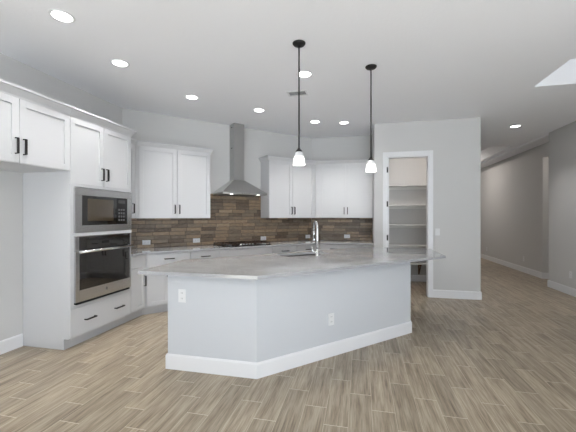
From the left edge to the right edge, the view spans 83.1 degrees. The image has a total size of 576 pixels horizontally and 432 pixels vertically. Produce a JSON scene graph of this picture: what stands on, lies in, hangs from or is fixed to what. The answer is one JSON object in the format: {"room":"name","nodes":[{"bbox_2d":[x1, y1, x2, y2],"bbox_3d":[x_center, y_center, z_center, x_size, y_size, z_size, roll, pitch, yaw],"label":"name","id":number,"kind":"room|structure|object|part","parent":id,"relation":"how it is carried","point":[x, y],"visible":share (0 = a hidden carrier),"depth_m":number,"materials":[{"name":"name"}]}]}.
{"room":"kitchen","nodes":[
{"label":"kitchen","id":0,"kind":"room"},
{"bbox_2d":[0,53,121,340],"bbox_3d":[-3.557,-0.130,0.726,0.120,3.060,8.865,0,0,13],"label":"wall","id":1,"kind":"structure","parent":0,"point":[14,71],"depth_m":3.46,"materials":[{"name":"grey paint"}]},
{"bbox_2d":[0,333,22,354],"bbox_3d":[-3.662,1.332,-0.052,0.015,0.136,7.300,0,0,13],"label":"baseboard","id":2,"kind":"structure","parent":1,"relation":"attached to","point":[9,344],"depth_m":3.39,"materials":[{"name":"white wood"}]},
{"bbox_2d":[0,78,73,172],"bbox_3d":[-2.656,-0.805,2.943,0.668,0.670,1.026,0,0,13],"label":"upper cabinet","id":3,"kind":"object","parent":1,"relation":"attached to","point":[34,126],"visible":1,"depth_m":3.02,"materials":[{"name":"grey wood"}]},
{"bbox_3d":[-2.445,-0.758,2.632,0.020,0.569,0.507,0,0,13],"label":"door","id":4,"kind":"part","parent":3,"relation":"part of","materials":[{"name":"grey wood"}]},
{"bbox_3d":[-2.368,-0.620,2.841,0.040,0.145,0.014,0,0,13],"label":"handle","id":5,"kind":"part","parent":3,"relation":"part of","materials":[{"name":"brown metal"}]},
{"bbox_3d":[-2.353,-0.620,2.909,0.040,0.145,0.014,0,0,13],"label":"handle","id":6,"kind":"part","parent":3,"relation":"part of","materials":[{"name":"brown metal"}]},
{"bbox_3d":[-2.363,-1.093,2.878,0.068,0.095,1.026,0,0,13],"label":"crown","id":7,"kind":"part","parent":3,"relation":"part of","materials":[{"name":"grey wood"}]},
{"bbox_3d":[-2.333,-0.758,3.133,0.020,0.569,0.511,0,0,13],"label":"door","id":8,"kind":"part","parent":3,"relation":"part of","materials":[{"name":"grey wood"}]},
{"bbox_2d":[131,138,136,217],"bbox_3d":[-2.420,-0.544,4.661,0.384,1.148,0.585,0,0,13],"label":"upper cabinet","id":9,"kind":"object","parent":1,"relation":"attached to","point":[133,141],"visible":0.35,"depth_m":4.71,"materials":[{"name":"grey wood"}]},
{"bbox_3d":[-2.297,-0.507,4.555,0.020,1.071,0.428,0,0,13],"label":"door","id":10,"kind":"part","parent":9,"relation":"part of","materials":[{"name":"grey wood"}]},
{"bbox_3d":[-2.271,-1.081,4.598,0.048,0.073,0.378,0,0,13],"label":"crown","id":11,"kind":"part","parent":9,"relation":"part of","materials":[{"name":"grey wood"}]},
{"bbox_2d":[122,108,311,248],"bbox_3d":[-1.052,-0.130,6.007,3.705,3.060,0.120,0,0,-32],"label":"wall","id":12,"kind":"structure","parent":0,"point":[152,127],"depth_m":5.79,"materials":[{"name":"grey paint"}]},
{"bbox_2d":[135,140,213,217],"bbox_3d":[-1.881,-0.544,5.183,1.317,1.148,0.384,0,0,-32],"label":"upper cabinet","id":13,"kind":"object","parent":12,"relation":"attached to","point":[172,180],"visible":0.99,"depth_m":5.06,"materials":[{"name":"grey wood"}]},
{"bbox_3d":[-1.975,-0.507,4.954,0.546,1.071,0.020,0,0,-32],"label":"door","id":14,"kind":"part","parent":13,"relation":"part of","materials":[{"name":"grey wood"}]},
{"bbox_3d":[-1.827,-1.081,5.222,1.184,0.073,0.375,0,0,-32],"label":"crown","id":15,"kind":"part","parent":13,"relation":"part of","materials":[{"name":"grey wood"}]},
{"bbox_3d":[-1.516,-0.507,5.245,0.534,1.071,0.020,0,0,-32],"label":"door","id":16,"kind":"part","parent":13,"relation":"part of","materials":[{"name":"grey wood"}]},
{"bbox_2d":[213,123,266,196],"bbox_3d":[-0.851,-1.015,5.776,0.830,1.286,0.481,0,0,-32],"label":"range hood","id":17,"kind":"object","parent":12,"relation":"attached to","point":[236,186],"visible":1,"depth_m":5.79,"materials":[{"name":"silver metal"}]},
{"bbox_2d":[131,194,372,247],"bbox_3d":[-0.649,0.050,5.886,4.932,0.900,0.806,0,0,-27],"label":"backsplash","id":18,"kind":"structure","parent":12,"relation":"attached to","point":[232,218],"depth_m":6.00,"materials":[{"name":"tile"}]},
{"bbox_2d":[142,240,149,244],"bbox_3d":[-2.248,0.415,5.160,0.120,0.074,0.008,0,0,-32],"label":"outlet","id":19,"kind":"object","parent":18,"relation":"attached to","point":[144,242],"visible":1,"depth_m":5.15,"materials":[{"name":"white plastic"}]},
{"bbox_2d":[193,238,199,242],"bbox_3d":[-1.572,0.415,5.588,0.120,0.074,0.009,0,0,-32],"label":"outlet","id":20,"kind":"object","parent":18,"relation":"attached to","point":[195,240],"visible":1,"depth_m":5.59,"materials":[{"name":"white plastic"}]},
{"bbox_2d":[258,155,315,217],"bbox_3d":[0.068,-0.544,6.419,1.266,1.148,0.384,0,0,-32],"label":"upper cabinet","id":21,"kind":"object","parent":12,"relation":"attached to","point":[290,189],"visible":0.91,"depth_m":6.20,"materials":[{"name":"grey wood"}]},
{"bbox_3d":[-0.132,-0.507,6.123,0.511,1.071,0.020,0,0,-32],"label":"door","id":22,"kind":"part","parent":21,"relation":"part of","materials":[{"name":"grey wood"}]},
{"bbox_3d":[0.010,-1.081,6.388,1.135,0.073,0.375,0,0,-32],"label":"crown","id":23,"kind":"part","parent":21,"relation":"part of","materials":[{"name":"grey wood"}]},
{"bbox_3d":[0.305,-0.507,6.400,0.516,1.071,0.020,0,0,-32],"label":"door","id":24,"kind":"part","parent":21,"relation":"part of","materials":[{"name":"grey wood"}]},
{"bbox_2d":[0,0,575,162],"bbox_3d":[1.873,-1.905,4.141,9.350,0.490,18.200,0,0,13],"label":"ceiling","id":25,"kind":"structure","parent":0,"point":[504,63],"depth_m":3.35,"materials":[{"name":"white paint"}]},
{"bbox_2d":[48,9,75,22],"bbox_3d":[-1.873,-1.655,2.693,0.192,0.008,0.192,0,0,13],"label":"recessed light","id":26,"kind":"object","parent":25,"relation":"in","point":[57,14],"visible":1,"depth_m":2.69,"materials":[{"name":"white"}]},
{"bbox_2d":[110,59,129,67],"bbox_3d":[-1.819,-1.655,3.520,0.192,0.008,0.192,0,0,13],"label":"recessed light","id":27,"kind":"object","parent":25,"relation":"in","point":[117,62],"visible":1,"depth_m":3.52,"materials":[{"name":"white"}]},
{"bbox_2d":[185,95,198,99],"bbox_3d":[-1.336,-1.655,4.522,0.192,0.008,0.192,0,0,13],"label":"recessed light","id":28,"kind":"object","parent":25,"relation":"in","point":[191,97],"visible":1,"depth_m":4.52,"materials":[{"name":"white"}]},
{"bbox_2d":[253,108,264,111],"bbox_3d":[-0.453,-1.655,5.075,0.192,0.008,0.192,0,0,13],"label":"recessed light","id":29,"kind":"object","parent":25,"relation":"in","point":[255,109],"visible":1,"depth_m":5.07,"materials":[{"name":"white"}]},
{"bbox_2d":[287,90,307,96],"bbox_3d":[0.128,-1.655,4.378,0.270,0.010,0.170,0,0,13],"label":"ceiling vent","id":30,"kind":"object","parent":25,"relation":"in","point":[302,92],"visible":0.93,"depth_m":4.38,"materials":[{"name":"white metal"}]},
{"bbox_2d":[293,40,304,165],"bbox_3d":[0.106,-1.076,3.113,0.124,1.166,0.124,0,0,13],"label":"pendant lamp","id":31,"kind":"object","parent":25,"relation":"hanging from","point":[299,160],"visible":1,"depth_m":3.11,"materials":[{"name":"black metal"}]},
{"bbox_3d":[0.106,-0.555,3.113,0.118,0.124,0.118,0,0,13],"label":"lamp shade","id":32,"kind":"part","parent":31,"relation":"part of","materials":[{"name":"white glass"}]},
{"bbox_3d":[0.106,-1.137,3.113,0.015,0.988,0.014,0,0,13],"label":"rod","id":33,"kind":"part","parent":31,"relation":"part of","materials":[{"name":"brown metal"}]},
{"bbox_2d":[296,70,312,77],"bbox_3d":[0.193,-1.655,3.791,0.192,0.008,0.192,0,0,13],"label":"recessed light","id":34,"kind":"object","parent":25,"relation":"in","point":[303,74],"visible":0.86,"depth_m":3.79,"materials":[{"name":"white"}]},
{"bbox_2d":[365,64,376,171],"bbox_3d":[0.920,-1.077,3.601,0.124,1.164,0.124,0,0,13],"label":"pendant lamp","id":35,"kind":"object","parent":25,"relation":"hanging from","point":[371,166],"visible":1,"depth_m":3.60,"materials":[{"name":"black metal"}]},
{"bbox_3d":[0.920,-1.138,3.601,0.015,0.986,0.014,0,0,13],"label":"rod","id":36,"kind":"part","parent":35,"relation":"part of","materials":[{"name":"brown metal"}]},
{"bbox_3d":[0.920,-0.557,3.601,0.118,0.124,0.118,0,0,13],"label":"lamp shade","id":37,"kind":"part","parent":35,"relation":"part of","materials":[{"name":"white glass"}]},
{"bbox_2d":[0,258,575,431],"bbox_3d":[1.873,1.450,4.141,9.350,0.100,18.200,0,0,13],"label":"floor","id":38,"kind":"structure","parent":0,"point":[505,360],"depth_m":2.74,"materials":[{"name":"beige tile"}]},
{"bbox_2d":[23,107,137,349],"bbox_3d":[-2.436,0.130,3.926,0.668,2.540,0.984,0,0,13],"label":"tall cabinet","id":39,"kind":"object","parent":38,"relation":"on","point":[100,147],"visible":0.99,"depth_m":3.49,"materials":[{"name":"grey wood"}]},
{"bbox_3d":[-2.227,-0.694,3.608,0.020,0.699,0.451,0,0,13],"label":"door","id":40,"kind":"part","parent":39,"relation":"part of","materials":[{"name":"grey wood"}]},
{"bbox_3d":[-2.176,1.127,3.833,0.020,0.306,0.912,0,0,13],"label":"drawer","id":41,"kind":"part","parent":39,"relation":"part of","materials":[{"name":"grey wood"}]},
{"bbox_2d":[73,187,131,232],"bbox_3d":[-2.441,-0.065,3.899,0.615,0.482,0.861,0,0,13],"label":"microwave","id":42,"kind":"object","parent":39,"relation":"in","point":[94,210],"visible":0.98,"depth_m":3.75,"materials":[{"name":"silver metal"}]},
{"bbox_3d":[-2.172,-0.064,3.750,0.016,0.324,0.512,0,0,13],"label":"door","id":43,"kind":"part","parent":42,"relation":"part of","materials":[{"name":"black glass"}]},
{"bbox_3d":[-2.096,-0.064,4.090,0.016,0.324,0.180,0,0,13],"label":"control panel","id":44,"kind":"part","parent":42,"relation":"part of","materials":[{"name":"black plastic"}]},
{"bbox_2d":[74,233,133,304],"bbox_3d":[-2.412,0.578,3.888,0.676,0.727,0.845,0,0,13],"label":"wall oven","id":45,"kind":"object","parent":39,"relation":"in","point":[102,263],"visible":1,"depth_m":3.75,"materials":[{"name":"black"}]},
{"bbox_3d":[-2.153,0.290,3.830,0.018,0.152,0.845,0,0,13],"label":"control panel","id":46,"kind":"part","parent":45,"relation":"part of","materials":[{"name":"silver metal"}]},
{"bbox_3d":[-2.150,0.290,3.845,0.019,0.138,0.775,0,0,13],"label":"control glass","id":47,"kind":"part","parent":45,"relation":"part of","materials":[{"name":"black glass"}]},
{"bbox_3d":[-2.436,-1.093,3.926,0.667,0.095,0.984,0,0,13],"label":"crown","id":48,"kind":"part","parent":39,"relation":"part of","materials":[{"name":"grey wood"}]},
{"bbox_3d":[-2.127,-0.694,4.055,0.020,0.699,0.457,0,0,13],"label":"door","id":49,"kind":"part","parent":39,"relation":"part of","materials":[{"name":"grey wood"}]},
{"bbox_2d":[126,255,146,321],"bbox_3d":[-2.285,0.966,4.630,0.657,0.868,0.584,0,0,13],"label":"base cabinet","id":50,"kind":"object","parent":38,"relation":"on","point":[138,281],"visible":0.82,"depth_m":4.42,"materials":[{"name":"grey wood"}]},
{"bbox_3d":[-2.044,0.620,4.426,0.020,0.156,0.288,0,0,13],"label":"drawer","id":51,"kind":"part","parent":50,"relation":"part of","materials":[{"name":"grey wood"}]},
{"bbox_3d":[-2.044,0.994,4.426,0.020,0.573,0.288,0,0,13],"label":"door","id":52,"kind":"part","parent":50,"relation":"part of","materials":[{"name":"grey wood"}]},
{"bbox_2d":[142,252,189,314],"bbox_3d":[-1.996,0.966,4.934,0.854,0.868,0.677,0,0,-32],"label":"base cabinet","id":53,"kind":"object","parent":38,"relation":"on","point":[156,290],"visible":0.39,"depth_m":4.68,"materials":[{"name":"grey wood"}]},
{"bbox_3d":[-1.866,0.994,4.673,0.301,0.573,0.020,0,0,-32],"label":"door","id":54,"kind":"part","parent":53,"relation":"part of","materials":[{"name":"grey wood"}]},
{"bbox_3d":[-1.738,0.620,4.755,0.606,0.156,0.020,0,0,-32],"label":"drawer","id":55,"kind":"part","parent":53,"relation":"part of","materials":[{"name":"grey wood"}]},
{"bbox_2d":[190,250,219,258],"bbox_3d":[-1.438,0.966,5.288,0.463,0.868,0.677,0,0,-32],"label":"base cabinet","id":56,"kind":"object","parent":38,"relation":"on","point":[212,253],"visible":0.2,"depth_m":5.03,"materials":[{"name":"grey wood"}]},
{"bbox_2d":[220,247,271,256],"bbox_3d":[-0.836,0.966,5.670,0.958,0.868,0.677,0,0,-32],"label":"base cabinet","id":57,"kind":"object","parent":38,"relation":"on","point":[264,250],"visible":0.04,"depth_m":5.40,"materials":[{"name":"grey wood"}]},
{"bbox_2d":[272,246,296,252],"bbox_3d":[-0.214,0.966,6.065,0.513,0.868,0.677,0,0,-32],"label":"base cabinet","id":58,"kind":"object","parent":38,"relation":"on","point":[281,249],"visible":0.16,"depth_m":5.80,"materials":[{"name":"grey wood"}]},
{"bbox_2d":[166,262,411,378],"bbox_3d":[0.347,0.958,3.868,3.432,0.884,1.163,0,0,-32],"label":"kitchen island","id":59,"kind":"object","parent":38,"relation":"on","point":[244,328],"visible":0.82,"depth_m":2.98,"materials":[{"name":"grey paint"}]},
{"bbox_2d":[178,289,185,302],"bbox_3d":[-0.965,0.724,2.961,0.074,0.120,0.008,0,0,13],"label":"outlet","id":60,"kind":"object","parent":59,"relation":"attached to","point":[181,292],"visible":1,"depth_m":2.96,"materials":[{"name":"white plastic"}]},
{"bbox_3d":[0.400,1.332,3.715,3.380,0.136,1.139,0,0,-24],"label":"baseboard","id":61,"kind":"part","parent":59,"relation":"part of","materials":[{"name":"white wood"}]},
{"bbox_2d":[138,247,445,279],"bbox_3d":[0.423,0.501,3.870,4.015,0.030,1.371,0,0,-32],"label":"island countertop","id":62,"kind":"structure","parent":59,"relation":"on","point":[272,265],"depth_m":3.35,"materials":[{"name":"grey stone"}]},
{"bbox_2d":[287,254,319,256],"bbox_3d":[0.201,0.628,4.197,0.670,0.224,0.340,0,0,-32],"label":"sink","id":63,"kind":"object","parent":62,"relation":"in","point":[303,254],"visible":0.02,"depth_m":4.38,"materials":[{"name":"silver metal"}]},
{"bbox_2d":[311,221,318,256],"bbox_3d":[0.321,0.270,4.029,0.100,0.433,0.219,0,0,-9],"label":"faucet","id":64,"kind":"object","parent":62,"relation":"on","point":[314,222],"visible":1,"depth_m":3.94,"materials":[{"name":"silver metal"}]},
{"bbox_3d":[0.342,0.230,4.036,0.029,0.353,0.198,0,0,-9],"label":"spout","id":65,"kind":"part","parent":64,"relation":"part of","materials":[{"name":"silver metal"}]},
{"bbox_2d":[328,313,333,325],"bbox_3d":[0.433,1.030,3.251,0.074,0.120,0.008,0,0,-32],"label":"outlet","id":66,"kind":"object","parent":59,"relation":"attached to","point":[331,315],"visible":1,"depth_m":3.25,"materials":[{"name":"white plastic"}]},
{"bbox_2d":[297,244,319,251],"bbox_3d":[0.343,0.966,6.418,0.800,0.868,0.677,0,0,-32],"label":"base cabinet","id":67,"kind":"object","parent":38,"relation":"on","point":[299,247],"visible":0.13,"depth_m":6.06,"materials":[{"name":"grey wood"}]},
{"bbox_2d":[320,244,373,249],"bbox_3d":[1.045,0.966,6.452,1.252,0.868,0.677,0,0,13],"label":"base cabinet","id":68,"kind":"object","parent":38,"relation":"on","point":[322,246],"visible":0.07,"depth_m":6.16,"materials":[{"name":"grey"}]},
{"bbox_2d":[131,240,373,256],"bbox_3d":[-0.551,0.515,5.702,4.929,0.031,1.296,0,0,-25],"label":"countertop","id":69,"kind":"structure","parent":68,"relation":"on","point":[154,250],"depth_m":5.39,"materials":[{"name":"grey stone"}]},
{"bbox_2d":[213,240,270,246],"bbox_3d":[-0.799,0.475,5.676,0.880,0.050,0.500,0,0,-32],"label":"cooktop","id":70,"kind":"object","parent":69,"relation":"in","point":[258,242],"visible":1,"depth_m":5.61,"materials":[{"name":"black metal"}]},
{"bbox_3d":[0.874,0.620,6.193,0.486,0.156,0.020,0,0,13],"label":"drawer","id":71,"kind":"part","parent":68,"relation":"part of","materials":[{"name":"grey wood"}]},
{"bbox_3d":[1.353,0.620,6.086,0.486,0.156,0.020,0,0,13],"label":"drawer","id":72,"kind":"part","parent":68,"relation":"part of","materials":[{"name":"grey wood"}]},
{"bbox_2d":[312,135,372,240],"bbox_3d":[1.106,-0.130,6.849,1.310,3.060,0.120,0,0,13],"label":"wall","id":73,"kind":"structure","parent":0,"point":[350,147],"depth_m":6.79,"materials":[{"name":"grey paint"}]},
{"bbox_2d":[316,159,372,217],"bbox_3d":[1.076,-0.544,6.596,1.253,1.148,0.382,0,0,13],"label":"upper cabinet","id":74,"kind":"object","parent":73,"relation":"attached to","point":[344,188],"visible":0.91,"depth_m":6.43,"materials":[{"name":"white wood"}]},
{"bbox_3d":[0.888,-0.507,6.493,0.526,1.071,0.020,0,0,13],"label":"door","id":75,"kind":"part","parent":74,"relation":"part of","materials":[{"name":"grey wood"}]},
{"bbox_3d":[1.105,-1.081,6.428,1.123,0.073,0.048,0,0,13],"label":"crown","id":76,"kind":"part","parent":74,"relation":"part of","materials":[{"name":"grey wood"}]},
{"bbox_3d":[1.397,-0.507,6.379,0.509,1.071,0.020,0,0,13],"label":"door","id":77,"kind":"part","parent":74,"relation":"part of","materials":[{"name":"grey wood"}]},
{"bbox_2d":[373,130,373,242],"bbox_3d":[1.787,-0.130,6.620,0.120,3.060,1.400,0,0,13],"label":"wall","id":78,"kind":"structure","parent":0,"point":[373,130],"depth_m":6.22,"materials":[{"name":"grey paint"}]},
{"bbox_2d":[389,158,425,274],"bbox_3d":[2.710,-0.130,7.069,1.485,3.060,0.120,0,0,13],"label":"wall","id":79,"kind":"structure","parent":0,"point":[405,171],"depth_m":7.03,"materials":[{"name":"grey paint"}]},
{"bbox_2d":[389,184,425,189],"bbox_3d":[2.664,-0.618,6.864,1.480,0.075,0.299,0,0,13],"label":"shelf","id":80,"kind":"object","parent":79,"relation":"attached to","point":[391,187],"visible":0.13,"depth_m":6.96,"materials":[{"name":"white wood"}]},
{"bbox_2d":[389,205,425,208],"bbox_3d":[2.664,-0.203,6.864,1.480,0.075,0.299,0,0,13],"label":"shelf","id":81,"kind":"object","parent":79,"relation":"attached to","point":[390,206],"visible":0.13,"depth_m":6.99,"materials":[{"name":"white wood"}]},
{"bbox_2d":[389,224,425,227],"bbox_3d":[2.664,0.212,6.864,1.480,0.075,0.299,0,0,13],"label":"shelf","id":82,"kind":"object","parent":79,"relation":"attached to","point":[390,225],"visible":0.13,"depth_m":6.97,"materials":[{"name":"white wood"}]},
{"bbox_2d":[389,244,425,247],"bbox_3d":[2.664,0.645,6.864,1.480,0.075,0.299,0,0,13],"label":"shelf","id":83,"kind":"object","parent":79,"relation":"attached to","point":[390,245],"visible":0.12,"depth_m":6.97,"materials":[{"name":"white wood"}]},
{"bbox_2d":[411,275,425,281],"bbox_3d":[2.695,1.332,7.003,1.485,0.136,0.015,0,0,13],"label":"baseboard","id":84,"kind":"structure","parent":79,"relation":"attached to","point":[418,278],"depth_m":6.97,"materials":[{"name":"white wood"}]},
{"bbox_2d":[411,262,425,273],"bbox_3d":[2.664,1.110,6.864,1.480,0.260,0.299,0,0,13],"label":"shelf","id":85,"kind":"object","parent":79,"relation":"attached to","point":[419,264],"visible":0.35,"depth_m":6.84,"materials":[{"name":"white wood"}]},
{"bbox_2d":[374,117,480,291],"bbox_3d":[2.404,-0.130,5.703,1.725,3.060,0.120,0,0,13],"label":"wall","id":86,"kind":"structure","parent":0,"point":[455,144],"depth_m":5.56,"materials":[{"name":"grey paint"}]},
{"bbox_2d":[383,150,432,296],"bbox_3d":[2.112,0.130,5.763,0.834,2.540,0.150,0,0,13],"label":"trim","id":87,"kind":"structure","parent":86,"relation":"attached to","point":[428,154],"depth_m":5.67,"materials":[{"name":"white paint"}]},
{"bbox_2d":[435,229,439,235],"bbox_3d":[2.576,0.270,5.597,0.074,0.120,0.010,0,0,13],"label":"light switch","id":88,"kind":"object","parent":86,"relation":"attached to","point":[437,231],"visible":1,"depth_m":5.59,"materials":[{"name":"white plastic"}]},
{"bbox_2d":[481,142,548,272],"bbox_3d":[6.904,-0.130,9.134,1.510,3.060,5.960,0,0,13],"label":"wall","id":89,"kind":"structure","parent":0,"point":[514,189],"depth_m":8.47,"materials":[{"name":"grey paint"}]},
{"bbox_2d":[481,133,548,167],"bbox_3d":[6.001,-1.647,9.336,0.340,0.055,5.960,0,0,13],"label":"trim","id":90,"kind":"structure","parent":89,"relation":"attached to","point":[543,139],"depth_m":8.00,"materials":[{"name":"white paint"}]},
{"bbox_2d":[481,254,548,278],"bbox_3d":[6.996,1.332,9.582,1.525,0.136,5.045,0,0,13],"label":"baseboard","id":91,"kind":"structure","parent":89,"relation":"attached to","point":[541,275],"depth_m":8.39,"materials":[{"name":"white wood"}]},
{"bbox_2d":[549,121,575,288],"bbox_3d":[3.941,-0.130,0.625,0.120,3.060,11.940,0,0,13],"label":"wall","id":92,"kind":"structure","parent":0,"point":[562,141],"depth_m":5.99,"materials":[{"name":"grey paint"}]},
{"bbox_2d":[547,280,575,296],"bbox_3d":[4.854,1.332,3.298,0.765,0.136,6.355,0,0,13],"label":"baseboard","id":93,"kind":"structure","parent":92,"relation":"attached to","point":[565,289],"depth_m":6.00,"materials":[{"name":"white wood"}]},
{"bbox_3d":[3.991,-0.130,9.124,0.120,3.060,7.250,0,0,13],"label":"wall","id":94,"kind":"structure","parent":0,"visible":0},
{"bbox_2d":[433,289,481,299],"bbox_3d":[3.194,1.332,9.233,1.755,0.136,7.385,0,0,13],"label":"baseboard","id":95,"kind":"structure","parent":94,"relation":"attached to","point":[474,295],"depth_m":5.52,"materials":[{"name":"white wood"}]}
]}

